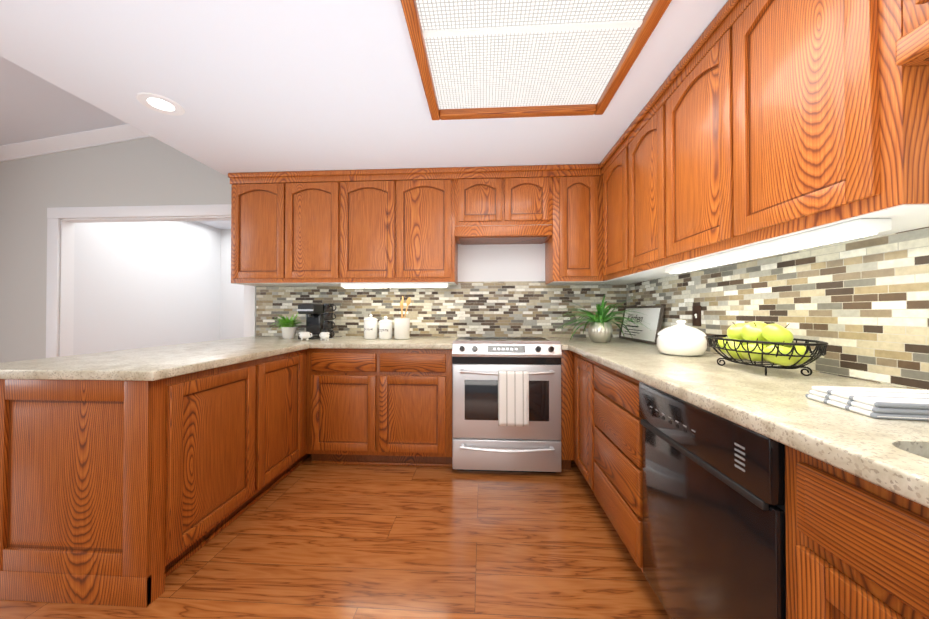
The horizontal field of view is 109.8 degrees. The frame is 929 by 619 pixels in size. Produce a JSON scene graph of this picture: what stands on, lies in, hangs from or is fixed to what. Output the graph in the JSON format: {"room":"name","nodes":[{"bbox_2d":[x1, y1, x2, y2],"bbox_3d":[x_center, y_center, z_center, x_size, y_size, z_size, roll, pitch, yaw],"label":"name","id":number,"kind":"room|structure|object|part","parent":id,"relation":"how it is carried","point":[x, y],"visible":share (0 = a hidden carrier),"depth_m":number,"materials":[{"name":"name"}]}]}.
{"room":"kitchen","nodes":[
{"label":"kitchen","id":0,"kind":"room"},
{"bbox_2d":[0,56,126,145],"bbox_3d":[-4.611,-1.640,-0.046,4.860,0.709,6.535,0,0,3],"label":"ceiling","id":1,"kind":"structure","parent":0,"point":[33,106],"depth_m":2.79,"materials":[{"name":"white paint"}]},
{"bbox_2d":[73,221,220,354],"bbox_3d":[-3.928,-0.045,4.191,0.100,2.440,1.830,0,0,3],"label":"wall","id":2,"kind":"structure","parent":0,"point":[137,285],"depth_m":3.98,"materials":[{"name":"white paint"}]},
{"bbox_2d":[196,220,230,228],"bbox_3d":[-2.490,-1.295,4.174,2.975,0.060,1.935,0,0,3],"label":"ceiling","id":3,"kind":"structure","parent":0,"point":[222,224],"depth_m":4.79,"materials":[{"name":"white paint"}]},
{"bbox_2d":[221,229,243,339],"bbox_3d":[-2.439,-0.037,5.085,2.975,2.440,0.090,0,0,3],"label":"wall","id":4,"kind":"structure","parent":0,"point":[232,295],"depth_m":5.11,"materials":[{"name":"white paint"}]},
{"bbox_2d":[0,137,544,362],"bbox_3d":[-2.659,-0.484,3.158,8.400,3.300,0.100,0,0,3],"label":"wall","id":5,"kind":"structure","parent":0,"point":[150,171],"depth_m":3.17,"materials":[{"name":"grey paint"}]},
{"bbox_2d":[0,124,151,161],"bbox_3d":[-4.437,-1.522,3.172,4.849,0.728,0.085,0,0,3],"label":"crown molding","id":6,"kind":"structure","parent":5,"relation":"attached to","point":[72,141],"depth_m":3.13,"materials":[{"name":"white"}]},
{"bbox_2d":[46,204,255,357],"bbox_3d":[-2.999,0.089,3.161,2.100,2.155,0.122,0,0,3],"label":"door frame","id":7,"kind":"structure","parent":5,"relation":"attached to","point":[60,275],"depth_m":3.16,"materials":[{"name":"white wood"}]},
{"bbox_2d":[228,168,459,285],"bbox_3d":[-1.014,-0.679,2.846,1.889,0.915,0.342,0,0,3],"label":"upper cabinet","id":8,"kind":"object","parent":5,"relation":"attached to","point":[328,227],"depth_m":2.69,"materials":[{"name":"brown wood"}]},
{"bbox_2d":[341,283,448,287],"bbox_3d":[-0.580,-0.201,2.729,0.900,0.036,0.080,0,0,3],"label":"under-cabinet light","id":9,"kind":"object","parent":8,"relation":"attached to","point":[395,285],"visible":1,"depth_m":2.69,"materials":[{"name":"white plastic"}]},
{"bbox_2d":[396,180,451,277],"bbox_3d":[-0.328,-0.652,2.647,0.447,0.788,0.022,0,0,3],"label":"door","id":10,"kind":"structure","parent":8,"relation":"attached to","point":[424,228],"depth_m":2.64,"materials":[{"name":"brown wood"}]},
{"bbox_2d":[256,281,626,337],"bbox_3d":[-0.259,0.000,2.965,3.384,0.501,0.008,0,0,3],"label":"wall tile","id":11,"kind":"structure","parent":5,"relation":"attached to","point":[522,309],"depth_m":2.95,"materials":[{"name":"tile"}]},
{"bbox_2d":[456,165,555,235],"bbox_3d":[0.320,-0.907,2.773,0.782,0.460,0.342,0,0,3],"label":"upper cabinet","id":12,"kind":"object","parent":5,"relation":"attached to","point":[503,231],"depth_m":2.61,"materials":[{"name":"brown wood"}]},
{"bbox_2d":[544,164,642,284],"bbox_3d":[1.067,-0.680,2.730,0.711,0.915,0.342,0,0,3],"label":"upper cabinet","id":13,"kind":"object","parent":5,"relation":"attached to","point":[574,244],"depth_m":2.57,"materials":[{"name":"brown wood"}]},
{"bbox_2d":[0,454,670,618],"bbox_3d":[-1.921,1.182,2.016,10.000,0.050,11.000,0,0,3],"label":"floor","id":14,"kind":"structure","parent":0,"point":[306,539],"depth_m":1.52,"materials":[{"name":"laminate"}]},
{"bbox_2d":[0,349,310,607],"bbox_3d":[-1.504,0.720,2.149,0.698,0.875,1.740,0,0,3],"label":"base cabinet","id":15,"kind":"object","parent":14,"relation":"on","point":[82,491],"depth_m":1.29,"materials":[{"name":"brown wood"}]},
{"bbox_2d":[0,340,307,380],"bbox_3d":[-1.601,0.260,1.823,0.900,0.038,1.105,0,0,3],"label":"countertop","id":16,"kind":"structure","parent":15,"relation":"on","point":[159,362],"depth_m":1.53,"materials":[{"name":"stone"}]},
{"bbox_2d":[306,348,452,466],"bbox_3d":[-0.610,0.725,2.660,1.076,0.875,0.621,0,0,3],"label":"base cabinet","id":17,"kind":"object","parent":14,"relation":"on","point":[376,457],"depth_m":2.36,"materials":[{"name":"brown wood"}]},
{"bbox_2d":[223,336,457,348],"bbox_3d":[-1.037,0.267,2.673,1.932,0.038,0.656,0,0,3],"label":"countertop","id":18,"kind":"structure","parent":17,"relation":"on","point":[339,342],"depth_m":2.44,"materials":[{"name":"stone"}]},
{"bbox_2d":[269,313,303,338],"bbox_3d":[-1.532,0.130,2.787,0.253,0.237,0.318,0,0,3],"label":"plant","id":19,"kind":"object","parent":18,"relation":"on","point":[288,328],"visible":0.96,"depth_m":2.76,"materials":[{"name":"green plant"}]},
{"bbox_2d":[298,332,311,339],"bbox_3d":[-1.282,0.214,2.629,0.100,0.066,0.062,0,0,3],"label":"creamer","id":20,"kind":"object","parent":18,"relation":"on","point":[304,335],"visible":1,"depth_m":2.61,"materials":[{"name":"white ceramic"}]},
{"bbox_2d":[297,304,324,338],"bbox_3d":[-1.316,0.101,2.814,0.140,0.295,0.216,0,0,3],"label":"coffee maker","id":21,"kind":"object","parent":18,"relation":"on","point":[314,318],"visible":0.75,"depth_m":2.83,"materials":[{"name":"black plastic"}]},
{"bbox_2d":[319,332,329,340],"bbox_3d":[-1.116,0.214,2.600,0.100,0.066,0.062,0,0,3],"label":"creamer","id":22,"kind":"object","parent":18,"relation":"on","point":[324,336],"visible":1,"depth_m":2.58,"materials":[{"name":"white ceramic"}]},
{"bbox_2d":[323,304,336,338],"bbox_3d":[-1.154,0.099,2.783,0.126,0.298,0.110,0,0,3],"label":"mugs","id":23,"kind":"object","parent":18,"relation":"on","point":[328,318],"visible":0.9,"depth_m":2.75,"materials":[{"name":"black"}]},
{"bbox_2d":[364,314,377,338],"bbox_3d":[-0.793,0.144,2.763,0.118,0.208,0.118,0,0,3],"label":"canister","id":24,"kind":"object","parent":18,"relation":"on","point":[370,327],"visible":1,"depth_m":2.71,"materials":[{"name":"white ceramic"}]},
{"bbox_2d":[378,316,392,338],"bbox_3d":[-0.665,0.152,2.756,0.118,0.193,0.118,0,0,3],"label":"canister","id":25,"kind":"object","parent":18,"relation":"on","point":[385,327],"visible":1,"depth_m":2.71,"materials":[{"name":"white ceramic"}]},
{"bbox_2d":[394,296,410,339],"bbox_3d":[-0.523,0.067,2.748,0.134,0.362,0.128,0,0,3],"label":"utensil crock","id":26,"kind":"object","parent":18,"relation":"on","point":[401,328],"visible":1,"depth_m":2.70,"materials":[{"name":"white ceramic"}]},
{"bbox_3d":[-0.880,0.382,2.378,0.478,0.135,0.022,0,0,3],"label":"back drawer base cabinet","id":27,"kind":"part","parent":17,"relation":"part of","materials":[{"name":"brown wood"}]},
{"bbox_3d":[-0.373,0.382,2.350,0.478,0.135,0.022,0,0,3],"label":"back drawer base cabinet","id":28,"kind":"part","parent":17,"relation":"part of","materials":[{"name":"brown wood"}]},
{"bbox_2d":[452,338,561,472],"bbox_3d":[0.309,0.694,2.563,0.762,0.935,0.706,0,0,3],"label":"stove","id":29,"kind":"object","parent":14,"relation":"on","point":[482,440],"visible":0.96,"depth_m":2.28,"materials":[{"name":"silver metal"}]},
{"bbox_2d":[498,371,528,426],"bbox_3d":[0.331,0.602,2.216,0.205,0.364,0.053,0,0,3],"label":"dish towel","id":30,"kind":"object","parent":29,"relation":"hanging from","point":[513,398],"visible":1,"depth_m":2.20,"materials":[{"name":"white fabric"}]},
{"bbox_2d":[561,350,642,571],"bbox_3d":[1.022,0.720,2.076,0.707,0.875,1.605,0,0,3],"label":"base cabinet","id":31,"kind":"object","parent":14,"relation":"on","point":[567,406],"visible":0.08,"depth_m":2.30,"materials":[{"name":"brown wood"}]},
{"bbox_2d":[545,338,567,349],"bbox_3d":[0.710,0.266,2.585,0.030,0.038,0.636,0,0,3],"label":"countertop","id":32,"kind":"structure","parent":31,"relation":"on","point":[562,342],"depth_m":2.52,"materials":[{"name":"stone"}]},
{"bbox_2d":[575,356,595,489],"bbox_3d":[0.740,0.667,2.014,0.022,0.710,0.335,0,0,3],"label":"door","id":33,"kind":"structure","parent":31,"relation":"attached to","point":[584,417],"depth_m":1.98,"materials":[{"name":"brown wood"}]},
{"bbox_2d":[594,365,638,416],"bbox_3d":[0.714,0.370,1.562,0.022,0.125,0.525,0,0,3],"label":"drawer","id":34,"kind":"object","parent":31,"relation":"attached to","point":[622,391],"visible":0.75,"depth_m":1.49,"materials":[{"name":"brown wood"}]},
{"bbox_2d":[594,390,642,466],"bbox_3d":[0.714,0.539,1.561,0.022,0.185,0.525,0,0,3],"label":"drawer","id":35,"kind":"object","parent":31,"relation":"attached to","point":[620,427],"visible":0.92,"depth_m":1.47,"materials":[{"name":"brown wood"}]},
{"bbox_2d":[594,426,642,517],"bbox_3d":[0.714,0.738,1.559,0.022,0.185,0.525,0,0,3],"label":"drawer","id":36,"kind":"object","parent":31,"relation":"attached to","point":[621,470],"visible":0.92,"depth_m":1.46,"materials":[{"name":"brown wood"}]},
{"bbox_2d":[594,462,642,567],"bbox_3d":[0.714,0.937,1.558,0.022,0.185,0.525,0,0,3],"label":"drawer","id":37,"kind":"object","parent":31,"relation":"attached to","point":[625,520],"visible":0.94,"depth_m":1.46,"materials":[{"name":"brown wood"}]},
{"bbox_2d":[639,381,785,618],"bbox_3d":[0.987,0.711,0.973,0.638,0.874,0.593,0,0,3],"label":"dishwasher","id":38,"kind":"object","parent":14,"relation":"on","point":[714,529],"visible":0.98,"depth_m":0.90,"materials":[{"name":"black metal"}]},
{"bbox_2d":[785,445,928,618],"bbox_3d":[0.949,0.704,0.204,0.643,0.875,0.935,0,0,3],"label":"base cabinet","id":39,"kind":"object","parent":14,"relation":"on","point":[795,536],"depth_m":0.54,"materials":[{"name":"brown wood"}]},
{"bbox_2d":[556,338,928,507],"bbox_3d":[0.956,0.250,0.624,0.680,0.038,4.526,0,0,3],"label":"countertop","id":40,"kind":"structure","parent":39,"relation":"on","point":[779,406],"depth_m":0.77,"materials":[{"name":"stone"}]},
{"bbox_2d":[550,295,651,342],"bbox_3d":[0.978,0.056,2.469,0.722,0.381,0.760,0,0,3],"label":"potted plant","id":41,"kind":"object","parent":40,"relation":"on","point":[600,330],"visible":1,"depth_m":2.41,"materials":[{"name":"green plant"}]},
{"bbox_2d":[619,305,664,344],"bbox_3d":[1.367,0.110,2.552,0.020,0.275,0.600,10,0,3],"label":"kitchen sign","id":42,"kind":"object","parent":40,"relation":"on","point":[651,319],"visible":0.9,"depth_m":2.47,"materials":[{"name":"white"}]},
{"bbox_2d":[657,320,706,355],"bbox_3d":[1.155,0.147,1.743,0.226,0.185,0.226,0,0,3],"label":"cookie jar","id":43,"kind":"object","parent":40,"relation":"on","point":[680,338],"visible":1,"depth_m":1.66,"materials":[{"name":"white ceramic"}]},
{"bbox_2d":[707,322,827,375],"bbox_3d":[1.142,0.141,1.263,0.278,0.188,0.418,0,0,3],"label":"fruit basket","id":44,"kind":"object","parent":40,"relation":"on","point":[759,342],"visible":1,"depth_m":1.18,"materials":[{"name":"food"}]},
{"bbox_2d":[805,386,928,420],"bbox_3d":[1.077,0.214,0.740,0.400,0.034,0.175,0,0,10],"label":"folded towel","id":45,"kind":"object","parent":40,"relation":"on","point":[901,404],"visible":1,"depth_m":0.73,"materials":[{"name":"white fabric"}]},
{"bbox_2d":[795,545,905,618],"bbox_3d":[0.652,0.736,0.440,0.022,0.545,0.408,0,0,3],"label":"door","id":46,"kind":"structure","parent":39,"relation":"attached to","point":[824,589],"depth_m":0.59,"materials":[{"name":"brown wood"}]},
{"bbox_3d":[0.652,0.366,0.443,0.022,0.135,0.408,0,0,3],"label":"sink base cabinet front","id":47,"kind":"part","parent":39,"relation":"part of","materials":[{"name":"brown wood"}]},
{"bbox_2d":[0,0,727,174],"bbox_3d":[-0.413,-1.203,-0.284,3.530,0.080,6.535,0,0,3],"label":"ceiling","id":48,"kind":"structure","parent":0,"point":[279,85],"depth_m":1.64,"materials":[{"name":"white paint"}]},
{"bbox_2d":[0,54,227,176],"bbox_3d":[-2.185,-1.572,-0.182,0.020,0.820,6.535,0,0,3],"label":"fascia","id":49,"kind":"object","parent":48,"relation":"attached to","point":[20,65],"depth_m":1.84,"materials":[{"name":"white paint"}]},
{"bbox_2d":[136,92,184,115],"bbox_3d":[-1.692,-1.142,1.822,0.200,0.006,0.200,0,0,3],"label":"recessed light","id":50,"kind":"object","parent":48,"relation":"in","point":[160,104],"visible":1,"depth_m":1.81,"materials":[{"name":"white plastic"}]},
{"bbox_2d":[400,0,439,119],"bbox_3d":[-0.181,-1.125,1.529,0.055,0.045,0.725,0,0,3],"label":"frame","id":51,"kind":"object","parent":48,"relation":"attached to","point":[410,9],"depth_m":1.41,"materials":[{"name":"brown wood"}]},
{"bbox_2d":[439,104,595,119],"bbox_3d":[0.292,-1.122,1.822,0.867,0.045,0.100,0,0,3],"label":"frame","id":52,"kind":"object","parent":48,"relation":"attached to","point":[522,111],"depth_m":1.84,"materials":[{"name":"brown wood"}]},
{"bbox_2d":[422,20,642,37],"bbox_3d":[0.258,-1.127,1.287,0.853,0.045,0.032,0,0,3],"label":"frame","id":53,"kind":"object","parent":48,"relation":"attached to","point":[636,23],"depth_m":1.32,"materials":[{"name":"white plastic"}]},
{"bbox_2d":[416,0,652,108],"bbox_3d":[0.229,-1.148,0.661,0.875,0.006,2.336,0,0,3],"label":"ceiling light panel","id":54,"kind":"object","parent":48,"relation":"attached to","point":[576,67],"visible":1,"depth_m":1.44,"materials":[{"name":"grey plastic"}]},
{"bbox_2d":[594,0,671,114],"bbox_3d":[0.728,-1.125,1.505,0.066,0.045,0.678,0,0,3],"label":"wood trim","id":55,"kind":"structure","parent":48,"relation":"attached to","point":[652,17],"depth_m":1.40,"materials":[{"name":"brown wood"}]},
{"bbox_2d":[707,352,909,388],"bbox_3d":[1.302,-0.513,-0.336,0.100,3.300,6.635,0,0,3],"label":"wall","id":56,"kind":"structure","parent":0,"point":[840,376],"depth_m":1.12,"materials":[{"name":"white tile"}]},
{"bbox_2d":[599,0,928,280],"bbox_3d":[1.182,-0.687,1.651,0.362,0.918,1.837,0,0,3],"label":"upper cabinet","id":57,"kind":"object","parent":56,"relation":"attached to","point":[901,200],"depth_m":1.06,"materials":[{"name":"brown wood"}]},
{"bbox_2d":[665,218,891,272],"bbox_3d":[1.083,-0.213,1.289,0.080,0.036,0.900,0,0,3],"label":"under-cabinet light","id":58,"kind":"object","parent":57,"relation":"attached to","point":[854,229],"visible":1,"depth_m":1.02,"materials":[{"name":"white plastic"}]},
{"bbox_2d":[626,227,928,389],"bbox_3d":[1.300,-0.020,0.607,0.008,0.501,4.526,0,0,3],"label":"wall tile","id":59,"kind":"structure","parent":56,"relation":"attached to","point":[860,307],"depth_m":1.16,"materials":[{"name":"tile"}]},
{"bbox_2d":[692,306,700,325],"bbox_3d":[1.363,0.038,1.922,0.014,0.120,0.074,0,0,3],"label":"switch plate","id":60,"kind":"object","parent":59,"relation":"attached to","point":[696,315],"visible":1,"depth_m":1.92,"materials":[{"name":"brown metal"}]},
{"bbox_2d":[896,0,928,65],"bbox_3d":[1.088,-0.859,-0.202,0.342,0.606,1.873,0,0,3],"label":"upper cabinet","id":61,"kind":"object","parent":56,"relation":"attached to","point":[912,45],"depth_m":0.72,"materials":[{"name":"brown wood"}]}
]}

